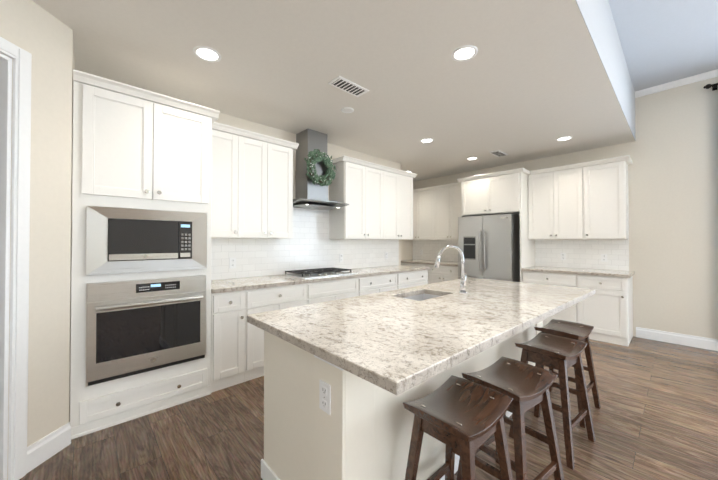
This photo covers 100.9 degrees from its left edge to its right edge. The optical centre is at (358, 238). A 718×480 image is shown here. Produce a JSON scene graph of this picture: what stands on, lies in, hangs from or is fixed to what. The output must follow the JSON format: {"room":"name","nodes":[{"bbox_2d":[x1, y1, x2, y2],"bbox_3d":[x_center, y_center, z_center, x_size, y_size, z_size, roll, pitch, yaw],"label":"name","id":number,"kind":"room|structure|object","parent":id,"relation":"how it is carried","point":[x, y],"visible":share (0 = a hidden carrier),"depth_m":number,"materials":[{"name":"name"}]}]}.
{"room":"kitchen","nodes":[
{"label":"kitchen","id":0,"kind":"room"},
{"bbox_2d":[0,0,72,479],"bbox_3d":[-2.335,-0.072,-0.345,3.762,2.790,4.555,1,-1,-43],"label":"wall","id":1,"kind":"structure","parent":0,"point":[43,37],"depth_m":1.82,"materials":[{"name":"beige paint"}]},
{"bbox_2d":[0,37,31,479],"bbox_3d":[-1.989,0.129,1.197,0.156,2.418,1.028,0,-1,2],"label":"door frame","id":2,"kind":"structure","parent":1,"relation":"attached to","point":[15,112],"depth_m":1.64,"materials":[{"name":"white wood"}]},
{"bbox_2d":[27,422,70,472],"bbox_3d":[-1.997,1.250,-0.651,0.016,0.140,5.200,0,-1,2],"label":"baseboard","id":3,"kind":"structure","parent":1,"relation":"attached to","point":[45,448],"depth_m":1.81,"materials":[{"name":"white wood"}]},
{"bbox_2d":[69,45,74,421],"bbox_3d":[-2.173,-0.047,2.162,0.114,2.790,0.655,1,-1,-43],"label":"wall","id":4,"kind":"structure","parent":0,"point":[73,65],"depth_m":2.04,"materials":[{"name":"beige paint"}]},
{"bbox_2d":[215,113,444,279],"bbox_3d":[-0.638,-0.021,4.709,5.830,2.790,0.970,1,-1,-43],"label":"wall","id":5,"kind":"structure","parent":0,"point":[405,246],"depth_m":4.33,"materials":[{"name":"beige paint"}]},
{"bbox_2d":[214,121,245,238],"bbox_3d":[-1.448,-0.563,3.059,0.385,1.111,0.347,1,-1,-43],"label":"upper cabinet","id":6,"kind":"object","parent":5,"relation":"attached to","point":[229,141],"depth_m":2.97,"materials":[{"name":"white wood"}]},
{"bbox_2d":[246,130,273,238],"bbox_3d":[-1.235,-0.561,3.257,0.435,1.111,0.347,1,-1,-43],"label":"upper cabinet","id":7,"kind":"object","parent":5,"relation":"attached to","point":[259,147],"depth_m":3.19,"materials":[{"name":"white wood"}]},
{"bbox_2d":[274,137,293,238],"bbox_3d":[-1.022,-0.559,3.455,0.386,1.111,0.347,1,-1,-43],"label":"upper cabinet","id":8,"kind":"object","parent":5,"relation":"attached to","point":[283,150],"depth_m":3.38,"materials":[{"name":"white wood"}]},
{"bbox_2d":[211,207,398,279],"bbox_3d":[-0.500,0.010,4.172,3.298,0.884,0.002,1,-1,-43],"label":"backsplash","id":9,"kind":"structure","parent":5,"relation":"attached to","point":[310,245],"depth_m":3.92,"materials":[{"name":"tile"}]},
{"bbox_2d":[229,258,235,267],"bbox_3d":[-1.413,0.270,3.314,0.072,0.118,0.008,1,-1,-43],"label":"electrical outlet","id":10,"kind":"object","parent":9,"relation":"attached to","point":[232,262],"visible":1,"depth_m":3.31,"materials":[{"name":"white plastic"}]},
{"bbox_2d":[339,254,342,261],"bbox_3d":[-0.263,0.281,4.382,0.072,0.118,0.008,1,-1,-43],"label":"electrical outlet","id":11,"kind":"object","parent":9,"relation":"attached to","point":[340,257],"visible":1,"depth_m":4.38,"materials":[{"name":"white plastic"}]},
{"bbox_2d":[293,129,348,209],"bbox_3d":[-0.532,-0.889,3.787,0.750,0.968,0.532,1,-1,-43],"label":"range hood","id":12,"kind":"object","parent":5,"relation":"attached to","point":[310,194],"visible":0.85,"depth_m":3.77,"materials":[{"name":"silver metal"}]},
{"bbox_2d":[304,149,336,185],"bbox_3d":[-0.477,-0.900,3.735,0.468,0.472,0.094,1,-1,-43],"label":"wreath","id":13,"kind":"object","parent":12,"relation":"attached to","point":[330,173],"visible":1,"depth_m":3.71,"materials":[{"name":"green plant"}]},
{"bbox_2d":[329,157,369,238],"bbox_3d":[-0.146,-0.551,4.268,0.444,1.111,0.347,1,-1,-43],"label":"upper cabinet","id":14,"kind":"object","parent":5,"relation":"attached to","point":[350,185],"depth_m":4.13,"materials":[{"name":"white wood"}]},
{"bbox_2d":[370,162,385,239],"bbox_3d":[0.111,-0.548,4.506,0.494,1.111,0.347,1,-1,-43],"label":"upper cabinet","id":15,"kind":"object","parent":5,"relation":"attached to","point":[377,173],"depth_m":4.44,"materials":[{"name":"white wood"}]},
{"bbox_2d":[386,166,401,239],"bbox_3d":[0.386,-0.546,4.762,0.494,1.111,0.347,1,-1,-43],"label":"upper cabinet","id":16,"kind":"object","parent":5,"relation":"attached to","point":[393,177],"depth_m":4.69,"materials":[{"name":"white wood"}]},
{"bbox_2d":[402,170,413,239],"bbox_3d":[0.643,-0.543,5.000,0.445,1.111,0.347,1,-1,-43],"label":"upper cabinet","id":17,"kind":"object","parent":5,"relation":"attached to","point":[407,178],"depth_m":4.93,"materials":[{"name":"white wood"}]},
{"bbox_2d":[32,0,635,181],"bbox_3d":[-2.100,-1.774,2.943,10.420,0.780,6.354,1,-1,-43],"label":"ceiling","id":18,"kind":"structure","parent":0,"point":[533,79],"depth_m":2.43,"materials":[{"name":"paint"}]},
{"bbox_2d":[193,46,220,61],"bbox_3d":[-1.141,-1.387,2.229,0.190,0.008,0.190,1,-1,-43],"label":"recessed light","id":19,"kind":"object","parent":18,"relation":"in","point":[207,54],"visible":1,"depth_m":2.22,"materials":[{"name":"white"}]},
{"bbox_2d":[341,107,353,112],"bbox_3d":[-0.122,-1.377,3.175,0.140,0.008,0.140,1,-1,-43],"label":"smoke detector","id":20,"kind":"object","parent":18,"relation":"in","point":[347,110],"visible":1,"depth_m":3.17,"materials":[{"name":"white plastic"}]},
{"bbox_2d":[328,76,368,96],"bbox_3d":[-0.090,-1.380,2.700,0.360,0.012,0.160,1,-1,-43],"label":"ceiling vent","id":21,"kind":"object","parent":18,"relation":"in","point":[346,85],"visible":1,"depth_m":2.68,"materials":[{"name":"white metal"}]},
{"bbox_2d":[420,138,433,142],"bbox_3d":[0.946,-1.368,4.125,0.190,0.008,0.190,1,-1,-43],"label":"recessed light","id":22,"kind":"object","parent":18,"relation":"in","point":[426,140],"visible":0.98,"depth_m":4.12,"materials":[{"name":"white"}]},
{"bbox_2d":[451,45,477,61],"bbox_3d":[0.790,-1.387,2.221,0.190,0.008,0.190,1,-1,-43],"label":"recessed light","id":23,"kind":"object","parent":18,"relation":"in","point":[464,53],"visible":1,"depth_m":2.22,"materials":[{"name":"white"}]},
{"bbox_2d":[466,157,477,159],"bbox_3d":[1.913,-1.359,5.009,0.190,0.008,0.190,1,-1,-43],"label":"recessed light","id":24,"kind":"object","parent":18,"relation":"in","point":[471,158],"visible":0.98,"depth_m":5.01,"materials":[{"name":"white"}]},
{"bbox_2d":[489,150,507,156],"bbox_3d":[2.228,-1.360,4.729,0.360,0.012,0.160,1,-1,-43],"label":"ceiling vent","id":25,"kind":"object","parent":18,"relation":"in","point":[498,153],"visible":1,"depth_m":4.71,"materials":[{"name":"white metal"}]},
{"bbox_2d":[556,136,572,140],"bbox_3d":[2.804,-1.369,4.049,0.190,0.008,0.190,1,-1,-43],"label":"recessed light","id":26,"kind":"object","parent":18,"relation":"in","point":[564,138],"visible":0.98,"depth_m":4.04,"materials":[{"name":"white"}]},
{"bbox_2d":[19,336,717,479],"bbox_3d":[-0.316,1.387,1.077,10.540,0.100,11.470,1,-1,-43],"label":"floor","id":27,"kind":"structure","parent":0,"point":[655,416],"depth_m":2.04,"materials":[{"name":"brown wood"}]},
{"bbox_2d":[70,69,213,438],"bbox_3d":[-1.819,0.114,2.517,0.882,2.476,0.627,1,-1,-43],"label":"tall cabinet","id":28,"kind":"object","parent":27,"relation":"on","point":[136,147],"depth_m":2.22,"materials":[{"name":"white wood"}]},
{"bbox_2d":[86,275,205,385],"bbox_3d":[-1.571,0.662,2.265,0.756,0.705,0.104,1,-1,-43],"label":"wall oven","id":29,"kind":"object","parent":28,"relation":"in","point":[133,327],"visible":0.98,"depth_m":2.23,"materials":[{"name":"silver metal"}]},
{"bbox_2d":[86,206,206,275],"bbox_3d":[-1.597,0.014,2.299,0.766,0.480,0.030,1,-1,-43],"label":"microwave","id":30,"kind":"object","parent":28,"relation":"in","point":[124,240],"visible":1,"depth_m":2.25,"materials":[{"name":"silver metal"}]},
{"bbox_2d":[214,289,253,391],"bbox_3d":[-1.359,0.919,2.936,0.369,0.874,0.627,1,-1,-43],"label":"base cabinet","id":31,"kind":"object","parent":27,"relation":"on","point":[233,335],"depth_m":2.71,"materials":[{"name":"white wood"}]},
{"bbox_2d":[254,283,313,378],"bbox_3d":[-1.027,0.922,3.244,0.823,0.874,0.627,1,-1,-43],"label":"base cabinet","id":32,"kind":"object","parent":27,"relation":"on","point":[280,297],"depth_m":2.97,"materials":[{"name":"white wood"}]},
{"bbox_2d":[314,277,365,302],"bbox_3d":[-0.496,0.927,3.738,0.913,0.874,0.627,1,-1,-43],"label":"base cabinet","id":33,"kind":"object","parent":27,"relation":"on","point":[324,291],"depth_m":3.56,"materials":[{"name":"white wood"}]},
{"bbox_2d":[366,273,401,294],"bbox_3d":[0.069,0.933,4.261,0.913,0.874,0.627,1,-1,-43],"label":"base cabinet","id":34,"kind":"object","parent":27,"relation":"on","point":[388,282],"depth_m":4.09,"materials":[{"name":"white wood"}]},
{"bbox_2d":[261,294,542,479],"bbox_3d":[0.634,0.912,2.228,2.536,0.874,0.818,1,-1,-43],"label":"kitchen island","id":35,"kind":"object","parent":27,"relation":"on","point":[363,431],"visible":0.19,"depth_m":1.38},
{"bbox_2d":[319,379,330,414],"bbox_3d":[-0.141,0.653,1.224,0.008,0.118,0.072,1,-1,-43],"label":"outlet","id":36,"kind":"object","parent":35,"relation":"attached to","point":[324,396],"visible":1,"depth_m":1.22,"materials":[{"name":"white plastic"}]},
{"bbox_2d":[247,277,594,394],"bbox_3d":[0.711,0.453,2.121,2.586,0.040,1.162,1,-1,-43],"label":"island countertop","id":37,"kind":"structure","parent":35,"relation":"on","point":[395,342],"depth_m":1.49,"materials":[{"name":"stone"}]},
{"bbox_2d":[404,293,439,300],"bbox_3d":[0.498,0.587,2.325,0.486,0.220,0.306,1,-1,-43],"label":"sink","id":38,"kind":"object","parent":37,"relation":"in","point":[421,297],"depth_m":2.54,"materials":[{"name":"metal"}]},
{"bbox_2d":[434,245,465,293],"bbox_3d":[0.741,0.242,2.369,0.205,0.385,0.213,1,-1,-43],"label":"faucet","id":39,"kind":"object","parent":37,"relation":"on","point":[462,282],"visible":1,"depth_m":2.37,"materials":[{"name":"silver metal"}]},
{"bbox_2d":[402,270,427,288],"bbox_3d":[0.607,0.938,4.761,0.842,0.874,0.627,1,-1,-43],"label":"base cabinet","id":40,"kind":"object","parent":27,"relation":"on","point":[415,278],"depth_m":4.58,"materials":[{"name":"white wood"}]},
{"bbox_2d":[211,265,429,293],"bbox_3d":[-0.279,0.471,3.929,3.298,0.040,0.646,1,-1,-43],"label":"countertop","id":41,"kind":"structure","parent":40,"relation":"on","point":[233,285],"depth_m":3.25,"materials":[{"name":"stone"}]},
{"bbox_2d":[282,267,357,278],"bbox_3d":[-0.481,0.421,3.727,0.790,0.052,0.525,1,-1,-43],"label":"cooktop","id":42,"kind":"object","parent":41,"relation":"in","point":[316,273],"visible":1,"depth_m":3.61,"materials":[{"name":"silver metal"}]},
{"bbox_2d":[401,263,428,283],"bbox_3d":[1.318,0.955,6.427,0.627,0.874,0.851,1,-1,-43],"label":"base cabinet","id":43,"kind":"object","parent":27,"relation":"on","point":[408,264],"depth_m":6.07,"materials":[{"name":"white wood"}]},
{"bbox_2d":[401,259,634,277],"bbox_3d":[2.324,0.485,5.332,0.646,0.040,3.832,1,-1,-43],"label":"countertop","id":44,"kind":"structure","parent":43,"relation":"on","point":[601,272],"depth_m":4.39,"materials":[{"name":"stone"}]},
{"bbox_2d":[429,265,457,283],"bbox_3d":[1.800,0.949,5.907,0.627,0.874,0.853,1,-1,-43],"label":"base cabinet","id":45,"kind":"object","parent":27,"relation":"on","point":[443,273],"depth_m":5.68,"materials":[{"name":"white wood"}]},
{"bbox_2d":[403,375,512,479],"bbox_3d":[0.430,1.015,1.276,0.429,0.648,0.380,1,-1,-43],"label":"stool","id":46,"kind":"object","parent":27,"relation":"on","point":[462,418],"visible":1,"depth_m":1.26,"materials":[{"name":"brown wood"}]},
{"bbox_2d":[458,214,519,281],"bbox_3d":[2.320,0.496,5.168,0.822,1.765,0.896,1,-1,-43],"label":"refrigerator","id":47,"kind":"object","parent":27,"relation":"on","point":[489,246],"visible":0.56,"depth_m":4.84,"materials":[{"name":"silver metal"}]},
{"bbox_2d":[456,357,563,479],"bbox_3d":[0.780,1.017,1.532,0.422,0.648,0.372,0,-1,-35],"label":"stool","id":48,"kind":"object","parent":27,"relation":"on","point":[525,386],"visible":0.85,"depth_m":1.49,"materials":[{"name":"brown wood"}]},
{"bbox_2d":[509,332,595,469],"bbox_3d":[1.300,1.022,2.001,0.422,0.648,0.372,0,-1,-37],"label":"stool","id":49,"kind":"object","parent":27,"relation":"on","point":[561,354],"visible":0.85,"depth_m":1.95,"materials":[{"name":"brown wood"}]},
{"bbox_2d":[521,267,584,325],"bbox_3d":[3.045,0.936,4.566,0.627,0.874,0.772,1,-1,-43],"label":"base cabinet","id":50,"kind":"object","parent":27,"relation":"on","point":[575,313],"depth_m":4.24,"materials":[{"name":"white wood"}]},
{"bbox_2d":[534,319,600,427],"bbox_3d":[1.653,1.026,2.384,0.422,0.648,0.372,0,-1,-39],"label":"stool","id":51,"kind":"object","parent":27,"relation":"on","point":[574,330],"visible":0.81,"depth_m":2.36,"materials":[{"name":"brown wood"}]},
{"bbox_2d":[585,275,632,345],"bbox_3d":[3.414,0.932,4.168,0.627,0.874,0.599,1,-1,-43],"label":"base cabinet","id":52,"kind":"object","parent":27,"relation":"on","point":[610,310],"depth_m":3.89,"materials":[{"name":"white wood"}]},
{"bbox_2d":[445,77,717,338],"bbox_3d":[3.503,-0.387,4.639,0.120,3.520,11.470,1,-1,-43],"label":"wall","id":53,"kind":"structure","parent":0,"point":[672,150],"depth_m":3.89,"materials":[{"name":"beige paint"}]},
{"bbox_2d":[413,188,420,238],"bbox_3d":[1.285,-0.526,6.682,0.347,1.111,0.454,1,-1,-43],"label":"upper cabinet","id":54,"kind":"object","parent":53,"relation":"attached to","point":[416,192],"depth_m":6.45,"materials":[{"name":"white wood"}]},
{"bbox_2d":[421,187,436,238],"bbox_3d":[1.531,-0.529,6.418,0.347,1.111,0.505,1,-1,-43],"label":"upper cabinet","id":55,"kind":"object","parent":53,"relation":"attached to","point":[428,194],"depth_m":6.23,"materials":[{"name":"white wood"}]},
{"bbox_2d":[437,183,452,238],"bbox_3d":[1.793,-0.532,6.136,0.347,1.111,0.504,1,-1,-43],"label":"upper cabinet","id":56,"kind":"object","parent":53,"relation":"attached to","point":[444,192],"depth_m":5.95,"materials":[{"name":"white wood"}]},
{"bbox_2d":[453,183,464,238],"bbox_3d":[2.038,-0.534,5.871,0.347,1.111,0.455,1,-1,-43],"label":"upper cabinet","id":57,"kind":"object","parent":53,"relation":"attached to","point":[456,186],"depth_m":5.78,"materials":[{"name":"white wood"}]},
{"bbox_2d":[461,173,492,216],"bbox_3d":[2.278,-0.757,5.387,0.657,0.676,0.546,1,-1,-43],"label":"upper cabinet","id":58,"kind":"object","parent":53,"relation":"attached to","point":[477,190],"depth_m":5.15,"materials":[{"name":"white wood"}]},
{"bbox_2d":[493,168,524,214],"bbox_3d":[2.568,-0.760,5.075,0.657,0.676,0.546,1,-1,-43],"label":"upper cabinet","id":59,"kind":"object","parent":53,"relation":"attached to","point":[508,186],"depth_m":4.76,"materials":[{"name":"white wood"}]},
{"bbox_2d":[413,239,628,270],"bbox_3d":[2.542,0.242,5.578,0.002,0.448,3.772,1,-1,-43],"label":"backsplash","id":60,"kind":"structure","parent":53,"relation":"attached to","point":[584,253],"depth_m":4.70,"materials":[{"name":"tile"}]},
{"bbox_2d":[561,253,565,259],"bbox_3d":[3.287,0.284,4.766,0.008,0.118,0.072,1,-1,-43],"label":"electrical outlet","id":61,"kind":"object","parent":60,"relation":"attached to","point":[563,256],"visible":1,"depth_m":4.76,"materials":[{"name":"white plastic"}]},
{"bbox_2d":[601,254,606,261],"bbox_3d":[3.634,0.281,4.393,0.008,0.118,0.072,1,-1,-43],"label":"electrical outlet","id":62,"kind":"object","parent":60,"relation":"attached to","point":[603,257],"visible":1,"depth_m":4.39,"materials":[{"name":"white plastic"}]},
{"bbox_2d":[525,167,560,238],"bbox_3d":[3.030,-0.545,4.803,0.347,1.111,0.427,1,-1,-43],"label":"upper cabinet","id":63,"kind":"object","parent":53,"relation":"attached to","point":[542,186],"depth_m":4.68,"materials":[{"name":"white wood"}]},
{"bbox_2d":[561,161,588,238],"bbox_3d":[3.263,-0.548,4.551,0.347,1.111,0.497,1,-1,-43],"label":"upper cabinet","id":64,"kind":"object","parent":53,"relation":"attached to","point":[586,200],"depth_m":4.38,"materials":[{"name":"white wood"}]},
{"bbox_2d":[589,155,628,238],"bbox_3d":[3.517,-0.551,4.278,0.347,1.111,0.527,1,-1,-43],"label":"upper cabinet","id":65,"kind":"object","parent":53,"relation":"attached to","point":[608,178],"depth_m":4.10,"materials":[{"name":"white wood"}]},
{"bbox_2d":[635,69,717,97],"bbox_3d":[5.560,-2.033,2.314,0.050,0.075,4.998,1,-1,-43],"label":"crown molding","id":66,"kind":"structure","parent":53,"relation":"attached to","point":[682,82],"depth_m":3.84,"materials":[{"name":"white wood"}]},
{"bbox_2d":[636,327,717,350],"bbox_3d":[5.568,1.279,2.297,0.016,0.140,5.010,1,-1,-43],"label":"baseboard","id":67,"kind":"structure","parent":53,"relation":"attached to","point":[684,339],"depth_m":3.83,"materials":[{"name":"white wood"}]},
{"bbox_2d":[703,83,717,90],"bbox_3d":[5.170,-1.872,2.685,0.111,0.080,2.675,1,-1,-43],"label":"curtain rod","id":68,"kind":"object","parent":53,"relation":"attached to","point":[713,86],"visible":1,"depth_m":3.61,"materials":[{"name":"brown metal"}]},
{"bbox_2d":[608,0,717,90],"bbox_3d":[1.800,-2.157,-1.255,10.420,0.100,5.120,1,-1,-43],"label":"ceiling","id":69,"kind":"structure","parent":0,"point":[664,41],"depth_m":3.04,"materials":[{"name":"paint"}]}
]}

